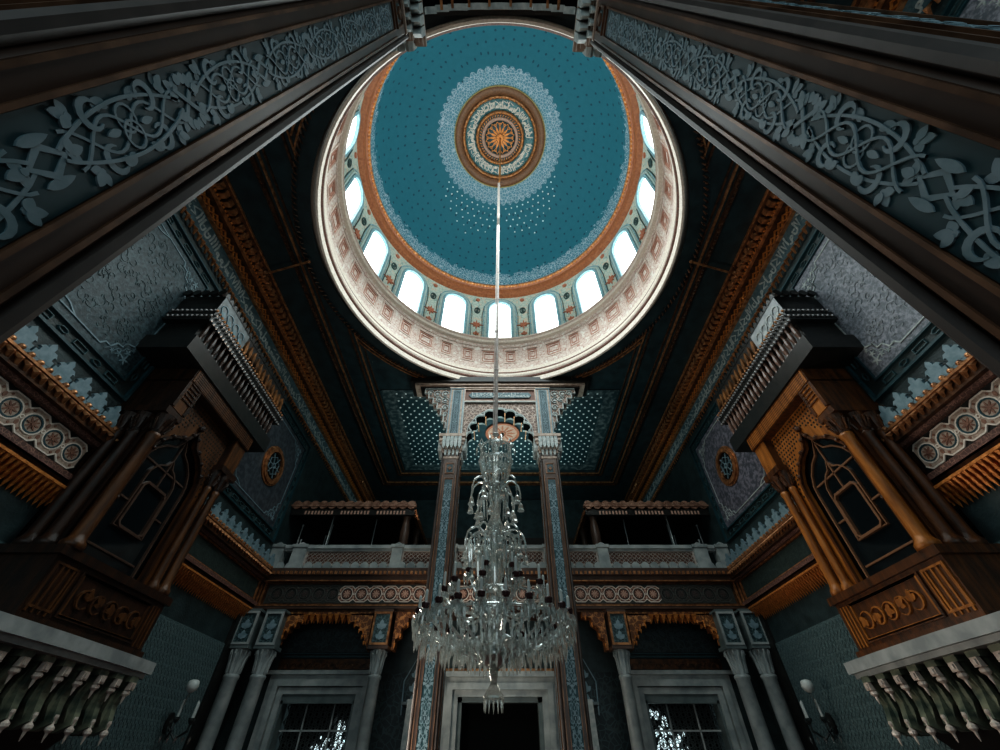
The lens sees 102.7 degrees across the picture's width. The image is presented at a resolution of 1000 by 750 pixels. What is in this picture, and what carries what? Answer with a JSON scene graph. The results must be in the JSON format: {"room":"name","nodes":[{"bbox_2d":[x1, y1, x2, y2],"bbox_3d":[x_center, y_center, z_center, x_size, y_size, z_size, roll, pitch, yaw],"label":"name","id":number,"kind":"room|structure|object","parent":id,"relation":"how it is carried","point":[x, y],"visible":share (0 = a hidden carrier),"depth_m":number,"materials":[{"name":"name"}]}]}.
{"room":"house of worship","nodes":[
{"label":"house of worship","id":0,"kind":"room"},
{"bbox_2d":[0,175,375,749],"bbox_3d":[-6.845,1.790,7.860,0.810,11.900,25.700,0,-45,0],"label":"wall","id":1,"kind":"structure","parent":0,"point":[64,374],"depth_m":8.73,"materials":[{"name":"paint"}]},
{"bbox_2d":[0,290,286,749],"bbox_3d":[-6.385,2.016,7.250,1.331,7.920,4.133,0,-45,0],"label":"lodge","id":2,"kind":"object","parent":1,"relation":"attached to","point":[84,584],"visible":0.99,"depth_m":6.67,"materials":[{"name":"brown wood"}]},
{"bbox_2d":[0,709,15,732],"bbox_3d":[-5.940,4.185,4.792,0.096,0.280,0.096,16,-47,-16],"label":"pendant","id":3,"kind":"object","parent":2,"relation":"attached to","point":[6,715],"depth_m":4.81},
{"bbox_2d":[5,666,20,683],"bbox_3d":[-5.930,3.604,4.887,0.106,0.280,0.106,-16,-47,16],"label":"pendant","id":4,"kind":"object","parent":2,"relation":"attached to","point":[10,671],"depth_m":4.85,"materials":[{"name":"white stone"}]},
{"bbox_2d":[18,712,38,741],"bbox_3d":[-5.940,4.424,5.034,0.096,0.280,0.096,16,-47,-16],"label":"pendant","id":5,"kind":"object","parent":2,"relation":"attached to","point":[27,724],"depth_m":5.04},
{"bbox_2d":[28,671,43,688],"bbox_3d":[-5.930,3.843,5.129,0.106,0.280,0.106,16,-47,-16],"label":"pendant","id":6,"kind":"object","parent":2,"relation":"attached to","point":[33,676],"depth_m":5.09,"materials":[{"name":"beige stone"}]},
{"bbox_2d":[41,714,59,742],"bbox_3d":[-5.940,4.662,5.276,0.096,0.280,0.096,-16,-47,16],"label":"pendant","id":7,"kind":"object","parent":2,"relation":"attached to","point":[48,725],"depth_m":5.28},
{"bbox_2d":[50,676,63,691],"bbox_3d":[-5.930,4.082,5.371,0.106,0.280,0.106,16,-47,-16],"label":"pendant","id":8,"kind":"object","parent":2,"relation":"attached to","point":[54,680],"depth_m":5.33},
{"bbox_2d":[61,717,78,743],"bbox_3d":[-5.940,4.901,5.518,0.096,0.280,0.096,16,-47,-16],"label":"pendant","id":9,"kind":"object","parent":2,"relation":"attached to","point":[68,727],"depth_m":5.52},
{"bbox_2d":[70,680,82,694],"bbox_3d":[-5.930,4.321,5.613,0.106,0.280,0.106,16,-47,-16],"label":"pendant","id":10,"kind":"object","parent":2,"relation":"attached to","point":[74,684],"depth_m":5.57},
{"bbox_2d":[80,719,95,744],"bbox_3d":[-5.940,5.140,5.760,0.096,0.280,0.096,16,-47,-16],"label":"pendant","id":11,"kind":"object","parent":2,"relation":"attached to","point":[88,724],"depth_m":5.76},
{"bbox_2d":[88,684,99,698],"bbox_3d":[-5.930,4.560,5.855,0.106,0.280,0.106,16,-47,-16],"label":"pendant","id":12,"kind":"object","parent":2,"relation":"attached to","point":[91,687],"depth_m":5.81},
{"bbox_2d":[97,721,111,745],"bbox_3d":[-5.940,5.379,6.002,0.096,0.280,0.096,16,-47,-16],"label":"pendant","id":13,"kind":"object","parent":2,"relation":"attached to","point":[103,729],"depth_m":6.01,"materials":[{"name":"beige stone"}]},
{"bbox_2d":[104,687,115,701],"bbox_3d":[-5.930,4.799,6.097,0.106,0.280,0.106,16,-47,-16],"label":"pendant","id":14,"kind":"object","parent":2,"relation":"attached to","point":[107,690],"depth_m":6.06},
{"bbox_2d":[120,690,129,703],"bbox_3d":[-5.930,5.038,6.339,0.106,0.280,0.106,-16,-47,16],"label":"pendant","id":15,"kind":"object","parent":2,"relation":"attached to","point":[123,693],"depth_m":6.30,"materials":[{"name":"beige stone"}]},
{"bbox_2d":[158,679,199,743],"bbox_3d":[-6.700,7.105,8.447,0.540,1.000,0.805,0,-45,0],"label":"wall sconce","id":16,"kind":"object","parent":1,"relation":"attached to","point":[193,684],"visible":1,"depth_m":8.38,"materials":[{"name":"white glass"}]},
{"bbox_2d":[176,699,185,716],"bbox_3d":[-6.650,6.945,8.348,0.041,0.290,0.041,-16,-47,16],"label":"candle","id":17,"kind":"object","parent":16,"relation":"on","point":[184,701],"depth_m":8.34,"materials":[{"name":"grey wax"}]},
{"bbox_2d":[191,700,199,717],"bbox_3d":[-6.500,7.142,8.547,0.044,0.290,0.044,0,-45,0],"label":"candle","id":18,"kind":"object","parent":16,"relation":"on","point":[198,702],"depth_m":8.53,"materials":[{"name":"grey wax"}]},
{"bbox_2d":[261,446,283,485],"bbox_3d":[-6.950,2.788,12.286,0.100,1.200,1.200,0,-45,0],"label":"window","id":19,"kind":"structure","parent":1,"relation":"in","point":[272,467],"depth_m":12.21,"materials":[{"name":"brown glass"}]},
{"bbox_2d":[264,260,310,274],"bbox_3d":[-5.856,-2.963,10.989,1.440,0.140,0.111,-10,-46,10],"label":"rod","id":20,"kind":"object","parent":1,"relation":"attached to","point":[307,261],"visible":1,"depth_m":10.98,"materials":[{"name":"brown wood"}]},
{"bbox_2d":[216,620,783,749],"bbox_3d":[0.000,8.742,10.488,14.400,5.700,0.390,0,-45,0],"label":"wall","id":21,"kind":"structure","parent":0,"point":[312,646],"depth_m":11.05,"materials":[{"name":"paint"}]},
{"bbox_2d":[247,670,369,749],"bbox_3d":[-4.785,9.381,10.018,2.990,3.130,0.760,0,-45,0],"label":"window","id":22,"kind":"structure","parent":21,"relation":"in","point":[325,711],"depth_m":10.55,"materials":[{"name":"grey stone"}]},
{"bbox_2d":[400,699,411,749],"bbox_3d":[-2.340,8.898,9.834,0.360,1.400,0.502,0,-45,0],"label":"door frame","id":23,"kind":"structure","parent":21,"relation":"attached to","point":[408,703],"depth_m":9.81,"materials":[{"name":"grey stone"}]},
{"bbox_2d":[440,668,559,749],"bbox_3d":[0.000,9.436,9.746,3.500,3.670,0.570,0,-45,0],"label":"door","id":24,"kind":"structure","parent":21,"relation":"in","point":[528,720],"depth_m":10.47,"materials":[{"name":"grey stone"}]},
{"bbox_2d":[587,699,599,749],"bbox_3d":[2.340,8.898,9.834,0.360,1.400,0.502,0,-45,0],"label":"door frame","id":25,"kind":"structure","parent":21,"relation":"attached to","point":[591,703],"depth_m":9.81,"materials":[{"name":"grey stone"}]},
{"bbox_2d":[630,670,752,749],"bbox_3d":[4.785,9.381,10.018,2.990,3.130,0.760,0,-45,0],"label":"window","id":26,"kind":"structure","parent":21,"relation":"in","point":[673,707],"depth_m":10.54,"materials":[{"name":"grey stone"}]},
{"bbox_2d":[253,568,746,620],"bbox_3d":[0.000,6.450,11.782,14.000,1.100,1.170,0,-45,0],"label":"beam","id":27,"kind":"structure","parent":0,"point":[291,589],"depth_m":11.56,"materials":[{"name":"brown paint"}]},
{"bbox_2d":[280,612,374,651],"bbox_3d":[-4.780,7.024,10.947,2.520,0.890,0.351,0,-45,0],"label":"arch","id":28,"kind":"object","parent":27,"relation":"attached to","point":[363,621],"visible":0.91,"depth_m":11.05,"materials":[{"name":"brown wood"}]},
{"bbox_2d":[391,612,414,651],"bbox_3d":[-2.580,7.022,10.945,0.600,0.890,0.358,0,-45,0],"label":"bracket","id":29,"kind":"object","parent":27,"relation":"attached to","point":[403,619],"visible":0.82,"depth_m":10.96,"materials":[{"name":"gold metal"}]},
{"bbox_2d":[268,542,731,567],"bbox_3d":[0.000,5.567,12.254,14.180,0.860,0.360,0,-45,0],"label":"gallery balustrade","id":30,"kind":"object","parent":27,"relation":"on","point":[398,555],"visible":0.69,"depth_m":12.24,"materials":[{"name":"grey stone"}]},
{"bbox_2d":[580,612,608,651],"bbox_3d":[2.580,7.022,10.945,0.600,0.890,0.358,0,-45,0],"label":"bracket","id":31,"kind":"object","parent":27,"relation":"attached to","point":[596,619],"visible":1,"depth_m":10.97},
{"bbox_2d":[625,612,719,651],"bbox_3d":[4.780,7.024,10.947,2.520,0.890,0.351,0,-45,0],"label":"arch","id":32,"kind":"object","parent":27,"relation":"attached to","point":[636,621],"visible":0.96,"depth_m":11.05,"materials":[{"name":"brown wood"}]},
{"bbox_2d":[376,500,623,544],"bbox_3d":[0.000,8.683,18.824,14.400,6.100,0.310,0,-45,0],"label":"wall","id":33,"kind":"structure","parent":0,"point":[530,522],"depth_m":20.13,"materials":[{"name":"paint"}]},
{"bbox_2d":[227,0,852,499],"bbox_3d":[0.000,-2.378,11.906,14.400,0.382,25.600,0,-45,0],"label":"ceiling","id":34,"kind":"structure","parent":0,"point":[392,432],"depth_m":13.34,"materials":[{"name":"paint"}]},
{"bbox_2d":[311,15,688,378],"bbox_3d":[0.000,-7.189,14.915,10.797,11.470,10.797,-7,-45,7],"label":"dome","id":35,"kind":"object","parent":34,"relation":"attached to","point":[594,184],"visible":0.88,"depth_m":16.14,"materials":[{"name":"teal paint"}]},
{"bbox_2d":[354,226,361,241],"bbox_3d":[-5.066,-4.990,14.159,0.090,0.600,0.600,-8,-45,8],"label":"flower","id":36,"kind":"object","parent":35,"relation":"on","point":[357,232],"depth_m":14.20,"materials":[{"name":"orange paint"}]},
{"bbox_2d":[384,274,394,284],"bbox_3d":[-4.295,-3.682,15.484,0.090,0.600,0.600,-25,-50,23],"label":"flower","id":37,"kind":"object","parent":35,"relation":"on","point":[389,279],"depth_m":15.44,"materials":[{"name":"orange paint"}]},
{"bbox_2d":[424,305,436,313],"bbox_3d":[-2.869,-2.680,16.498,0.600,0.600,0.090,25,-50,-23],"label":"flower","id":38,"kind":"object","parent":35,"relation":"on","point":[428,309],"depth_m":16.47,"materials":[{"name":"orange paint"}]},
{"bbox_2d":[469,320,482,328],"bbox_3d":[-1.008,-2.138,17.047,0.600,0.600,0.090,8,-45,-8],"label":"flower","id":39,"kind":"object","parent":35,"relation":"on","point":[473,324],"depth_m":17.01,"materials":[{"name":"orange paint"}]},
{"bbox_2d":[411,138,576,713],"bbox_3d":[-0.068,-3.787,11.557,1.962,20.770,1.978,-31,-53,28],"label":"chandelier","id":40,"kind":"object","parent":35,"relation":"hanging from","point":[493,606],"visible":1,"depth_m":4.72,"materials":[{"name":"glass"}]},
{"bbox_2d":[418,595,421,606],"bbox_3d":[-0.953,2.711,4.773,0.031,0.150,0.031,16,-47,-16],"label":"candle","id":41,"kind":"object","parent":40,"relation":"on","point":[420,598],"depth_m":4.77,"materials":[{"name":"grey wax"}]},
{"bbox_2d":[425,589,428,600],"bbox_3d":[-0.844,2.544,4.603,0.031,0.150,0.031,16,-47,-16],"label":"candle","id":42,"kind":"object","parent":40,"relation":"on","point":[427,591],"depth_m":4.60,"materials":[{"name":"grey wax"}]},
{"bbox_2d":[438,583,441,595],"bbox_3d":[-0.672,2.405,4.463,0.031,0.150,0.031,-16,-47,16],"label":"candle","id":43,"kind":"object","parent":40,"relation":"on","point":[440,586],"depth_m":4.45,"materials":[{"name":"grey wax"}]},
{"bbox_2d":[443,571,446,584],"bbox_3d":[-0.707,2.621,5.137,0.031,0.190,0.031,16,-47,-16],"label":"candle","id":44,"kind":"object","parent":40,"relation":"on","point":[445,573],"depth_m":5.13,"materials":[{"name":"grey wax"}]},
{"bbox_2d":[453,561,456,574],"bbox_3d":[-0.548,2.366,4.879,0.031,0.190,0.031,16,-47,-16],"label":"candle","id":45,"kind":"object","parent":40,"relation":"on","point":[455,563],"depth_m":4.88,"materials":[{"name":"grey wax"}]},
{"bbox_2d":[457,579,459,591],"bbox_3d":[-0.452,2.305,4.362,0.031,0.150,0.031,-16,-47,16],"label":"candle","id":46,"kind":"object","parent":40,"relation":"on","point":[458,582],"depth_m":4.35,"materials":[{"name":"grey wax"}]},
{"bbox_2d":[480,577,482,589],"bbox_3d":[-0.201,2.253,4.309,0.031,0.150,0.031,16,-47,-16],"label":"candle","id":47,"kind":"object","parent":40,"relation":"on","point":[481,579],"depth_m":4.30,"materials":[{"name":"grey wax"}]},
{"bbox_2d":[481,555,483,568],"bbox_3d":[-0.206,2.226,4.737,0.031,0.190,0.031,-16,-47,16],"label":"candle","id":48,"kind":"object","parent":40,"relation":"on","point":[482,557],"depth_m":4.73,"materials":[{"name":"grey wax"}]},
{"bbox_2d":[504,577,506,588],"bbox_3d":[0.061,2.253,4.309,0.031,0.150,0.031,-16,-47,16],"label":"candle","id":49,"kind":"object","parent":40,"relation":"on","point":[505,579],"depth_m":4.30,"materials":[{"name":"grey wax"}]},
{"bbox_2d":[514,556,516,570],"bbox_3d":[0.188,2.254,4.765,0.031,0.190,0.031,-16,-47,16],"label":"candle","id":50,"kind":"object","parent":40,"relation":"on","point":[515,558],"depth_m":4.76,"materials":[{"name":"grey wax"}]},
{"bbox_2d":[527,579,529,591],"bbox_3d":[0.312,2.305,4.362,0.031,0.150,0.031,-16,-47,16],"label":"candle","id":51,"kind":"object","parent":40,"relation":"on","point":[528,581],"depth_m":4.35,"materials":[{"name":"grey wax"}]},
{"bbox_2d":[537,564,540,577],"bbox_3d":[0.483,2.439,4.952,0.031,0.190,0.031,16,-47,-16],"label":"candle","id":52,"kind":"object","parent":40,"relation":"on","point":[538,566],"depth_m":4.95,"materials":[{"name":"grey wax"}]},
{"bbox_2d":[546,583,549,595],"bbox_3d":[0.532,2.405,4.463,0.031,0.150,0.031,-16,-47,16],"label":"candle","id":53,"kind":"object","parent":40,"relation":"on","point":[547,586],"depth_m":4.46,"materials":[{"name":"grey wax"}]},
{"bbox_2d":[559,589,562,600],"bbox_3d":[0.704,2.544,4.603,0.031,0.150,0.031,-16,-47,16],"label":"candle","id":54,"kind":"object","parent":40,"relation":"on","point":[560,591],"depth_m":4.60,"materials":[{"name":"grey wax"}]},
{"bbox_2d":[566,595,569,606],"bbox_3d":[0.813,2.711,4.773,0.031,0.150,0.031,16,-47,-16],"label":"candle","id":55,"kind":"object","parent":40,"relation":"on","point":[567,597],"depth_m":4.77,"materials":[{"name":"grey wax"}]},
{"bbox_2d":[517,320,530,328],"bbox_3d":[1.008,-2.138,17.047,0.600,0.600,0.090,-8,-45,8],"label":"flower","id":56,"kind":"object","parent":35,"relation":"on","point":[521,324],"depth_m":17.01,"materials":[{"name":"orange paint"}]},
{"bbox_2d":[563,305,575,313],"bbox_3d":[2.869,-2.680,16.498,0.600,0.600,0.090,-25,-50,23],"label":"flower","id":57,"kind":"object","parent":35,"relation":"on","point":[569,309],"depth_m":16.47,"materials":[{"name":"orange paint"}]},
{"bbox_2d":[605,274,615,284],"bbox_3d":[4.295,-3.682,15.484,0.090,0.600,0.600,25,-50,-23],"label":"flower","id":58,"kind":"object","parent":35,"relation":"on","point":[610,279],"depth_m":15.44,"materials":[{"name":"orange paint"}]},
{"bbox_2d":[638,226,645,241],"bbox_3d":[5.066,-4.990,14.159,0.090,0.600,0.600,8,-45,-8],"label":"flower","id":59,"kind":"object","parent":35,"relation":"on","point":[642,232],"depth_m":14.20,"materials":[{"name":"orange paint"}]},
{"bbox_2d":[486,422,518,443],"bbox_3d":[0.100,2.799,16.210,1.400,1.140,1.400,0,-45,0],"label":"ceiling medallion","id":60,"kind":"object","parent":34,"relation":"attached to","point":[508,430],"visible":0.77,"depth_m":16.48,"materials":[{"name":"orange paint"}]},
{"bbox_2d":[624,0,999,749],"bbox_3d":[6.845,1.790,7.860,0.810,11.900,25.700,0,-45,0],"label":"wall","id":61,"kind":"structure","parent":0,"point":[941,404],"depth_m":8.86,"materials":[{"name":"paint"}]},
{"bbox_2d":[689,260,735,274],"bbox_3d":[5.856,-2.963,10.989,1.440,0.140,0.111,10,-46,-10],"label":"rod","id":62,"kind":"object","parent":61,"relation":"attached to","point":[690,261],"visible":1,"depth_m":10.98,"materials":[{"name":"brown wood"}]},
{"bbox_2d":[716,446,738,485],"bbox_3d":[6.950,2.788,12.286,0.100,1.200,1.200,0,-45,0],"label":"window","id":63,"kind":"structure","parent":61,"relation":"in","point":[727,467],"depth_m":12.21,"materials":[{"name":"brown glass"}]},
{"bbox_2d":[800,679,841,743],"bbox_3d":[6.700,7.105,8.447,0.540,1.000,0.805,0,-45,0],"label":"wall sconce","id":64,"kind":"object","parent":61,"relation":"attached to","point":[806,684],"visible":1,"depth_m":8.38,"materials":[{"name":"white glass"}]},
{"bbox_2d":[800,700,808,717],"bbox_3d":[6.500,7.142,8.547,0.044,0.290,0.044,0,-45,0],"label":"candle","id":65,"kind":"object","parent":64,"relation":"on","point":[801,702],"depth_m":8.53,"materials":[{"name":"grey wax"}]},
{"bbox_2d":[814,699,823,716],"bbox_3d":[6.650,6.945,8.348,0.041,0.290,0.041,16,-47,-16],"label":"candle","id":66,"kind":"object","parent":64,"relation":"on","point":[815,701],"depth_m":8.34,"materials":[{"name":"grey wax"}]},
{"bbox_2d":[713,290,999,749],"bbox_3d":[6.385,2.016,7.250,1.331,7.920,4.133,0,-45,0],"label":"lodge","id":67,"kind":"object","parent":61,"relation":"attached to","point":[915,584],"visible":1,"depth_m":6.68,"materials":[{"name":"brown wood"}]},
{"bbox_2d":[870,690,879,703],"bbox_3d":[5.930,5.038,6.339,0.106,0.280,0.106,16,-47,-16],"label":"pendant","id":68,"kind":"object","parent":67,"relation":"attached to","point":[876,693],"depth_m":6.30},
{"bbox_2d":[884,687,895,701],"bbox_3d":[5.930,4.799,6.097,0.106,0.280,0.106,-16,-47,16],"label":"pendant","id":69,"kind":"object","parent":67,"relation":"attached to","point":[890,690],"depth_m":6.06,"materials":[{"name":"beige stone"}]},
{"bbox_2d":[888,721,902,745],"bbox_3d":[5.940,5.379,6.002,0.096,0.280,0.096,16,-47,-16],"label":"pendant","id":70,"kind":"object","parent":67,"relation":"attached to","point":[896,729],"depth_m":6.01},
{"bbox_2d":[900,684,911,698],"bbox_3d":[5.930,4.560,5.855,0.106,0.280,0.106,16,-47,-16],"label":"pendant","id":71,"kind":"object","parent":67,"relation":"attached to","point":[907,687],"depth_m":5.81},
{"bbox_2d":[904,719,919,744],"bbox_3d":[5.940,5.140,5.760,0.096,0.280,0.096,-16,-47,16],"label":"pendant","id":72,"kind":"object","parent":67,"relation":"attached to","point":[911,724],"depth_m":5.76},
{"bbox_2d":[917,680,929,694],"bbox_3d":[5.930,4.321,5.613,0.106,0.280,0.106,-16,-47,16],"label":"pendant","id":73,"kind":"object","parent":67,"relation":"attached to","point":[925,684],"depth_m":5.57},
{"bbox_2d":[921,717,938,743],"bbox_3d":[5.940,4.901,5.518,0.096,0.280,0.096,-16,-47,16],"label":"pendant","id":74,"kind":"object","parent":67,"relation":"attached to","point":[931,727],"depth_m":5.52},
{"bbox_2d":[936,676,949,691],"bbox_3d":[5.930,4.082,5.371,0.106,0.280,0.106,16,-47,-16],"label":"pendant","id":75,"kind":"object","parent":67,"relation":"attached to","point":[945,680],"depth_m":5.33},
{"bbox_2d":[940,714,958,742],"bbox_3d":[5.940,4.662,5.276,0.096,0.280,0.096,16,-47,-16],"label":"pendant","id":76,"kind":"object","parent":67,"relation":"attached to","point":[951,725],"depth_m":5.28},
{"bbox_2d":[956,671,971,688],"bbox_3d":[5.930,3.843,5.129,0.106,0.280,0.106,-16,-47,16],"label":"pendant","id":77,"kind":"object","parent":67,"relation":"attached to","point":[966,676],"depth_m":5.09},
{"bbox_2d":[961,712,981,741],"bbox_3d":[5.940,4.424,5.034,0.096,0.280,0.096,16,-47,-16],"label":"pendant","id":78,"kind":"object","parent":67,"relation":"attached to","point":[972,724],"depth_m":5.04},
{"bbox_2d":[979,666,994,683],"bbox_3d":[5.930,3.604,4.887,0.106,0.280,0.106,16,-47,-16],"label":"pendant","id":79,"kind":"object","parent":67,"relation":"attached to","point":[989,671],"depth_m":4.85,"materials":[{"name":"white stone"}]},
{"bbox_2d":[984,709,999,732],"bbox_3d":[5.940,4.185,4.792,0.096,0.280,0.096,-16,-47,16],"label":"pendant","id":80,"kind":"object","parent":67,"relation":"attached to","point":[993,715],"depth_m":4.81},
{"bbox_3d":[0.000,6.200,3.716,14.600,0.200,26.000,0,-45,0],"label":"floor","id":81,"kind":"structure","parent":0,"visible":0},
{"bbox_2d":[0,0,426,343],"bbox_3d":[-1.480,-1.814,2.290,0.860,9.200,0.860,0,-45,0],"label":"column","id":82,"kind":"structure","parent":81,"relation":"on","point":[116,115],"depth_m":1.31,"materials":[{"name":"stone"}]},
{"bbox_2d":[423,0,576,14],"bbox_3d":[0.000,-6.078,6.256,6.300,2.518,0.800,0,-45,0],"label":"arch","id":83,"kind":"object","parent":82,"relation":"on","point":[431,7],"visible":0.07,"depth_m":6.23,"materials":[{"name":"stone"}]},
{"bbox_2d":[195,609,265,749],"bbox_3d":[-6.720,8.222,9.335,0.532,4.820,0.531,0,-45,0],"label":"marble column","id":84,"kind":"structure","parent":81,"relation":"on","point":[244,639],"depth_m":10.03,"materials":[{"name":"grey stone"}]},
{"bbox_2d":[225,609,290,749],"bbox_3d":[-6.080,8.264,9.378,0.532,4.820,0.531,0,-45,0],"label":"marble column","id":85,"kind":"structure","parent":81,"relation":"on","point":[268,641],"depth_m":10.10,"materials":[{"name":"grey stone"}]},
{"bbox_2d":[355,609,395,749],"bbox_3d":[-3.150,8.258,9.371,0.520,4.820,0.500,0,-45,0],"label":"marble column","id":86,"kind":"structure","parent":81,"relation":"on","point":[381,631],"depth_m":10.15,"materials":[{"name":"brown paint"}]},
{"bbox_2d":[406,433,467,749],"bbox_3d":[-1.480,5.385,9.580,0.860,9.200,0.860,0,-45,0],"label":"column","id":87,"kind":"structure","parent":81,"relation":"on","point":[425,725],"depth_m":9.75,"materials":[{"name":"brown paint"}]},
{"bbox_2d":[411,377,588,446],"bbox_3d":[0.000,1.244,13.670,6.300,2.518,0.800,0,-45,0],"label":"arch","id":88,"kind":"object","parent":87,"relation":"on","point":[462,404],"visible":0.88,"depth_m":13.78,"materials":[{"name":"stone"}]},
{"bbox_2d":[532,433,592,749],"bbox_3d":[1.480,5.385,9.580,0.860,9.200,0.860,0,-45,0],"label":"column","id":89,"kind":"structure","parent":81,"relation":"on","point":[574,725],"depth_m":9.58,"materials":[{"name":"stone"}]},
{"bbox_2d":[604,609,644,749],"bbox_3d":[3.150,8.258,9.371,0.520,4.820,0.500,0,-45,0],"label":"marble column","id":90,"kind":"structure","parent":81,"relation":"on","point":[618,631],"depth_m":10.15,"materials":[{"name":"grey stone"}]},
{"bbox_2d":[709,609,774,749],"bbox_3d":[6.080,8.264,9.378,0.532,4.820,0.531,0,-45,0],"label":"marble column","id":91,"kind":"structure","parent":81,"relation":"on","point":[731,641],"depth_m":10.09,"materials":[{"name":"grey stone"}]},
{"bbox_2d":[734,609,804,749],"bbox_3d":[6.720,8.222,9.335,0.532,4.820,0.531,0,-45,0],"label":"marble column","id":92,"kind":"structure","parent":81,"relation":"on","point":[755,639],"depth_m":10.02,"materials":[{"name":"grey stone"}]},
{"bbox_2d":[572,0,999,377],"bbox_3d":[1.480,-1.772,2.333,0.860,9.200,0.860,0,-45,0],"label":"column","id":93,"kind":"structure","parent":81,"relation":"on","point":[879,128],"depth_m":1.34,"materials":[{"name":"stone"}]},
{"bbox_3d":[0.000,8.319,14.272,14.000,0.220,6.800,0,-45,0],"label":"floor","id":94,"kind":"structure","parent":0,"visible":0},
{"bbox_2d":[291,501,427,544],"bbox_3d":[-4.897,6.312,14.020,4.206,2.281,3.580,0,-45,0],"label":"upper window opening","id":95,"kind":"object","parent":94,"relation":"on","point":[333,522],"visible":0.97,"depth_m":13.96,"materials":[{"name":"brown wood"}]},
{"bbox_2d":[572,501,708,544],"bbox_3d":[4.897,6.312,14.020,4.206,2.281,3.580,0,-45,0],"label":"upper window opening","id":96,"kind":"object","parent":94,"relation":"on","point":[622,522],"visible":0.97,"depth_m":13.96,"materials":[{"name":"brown wood"}]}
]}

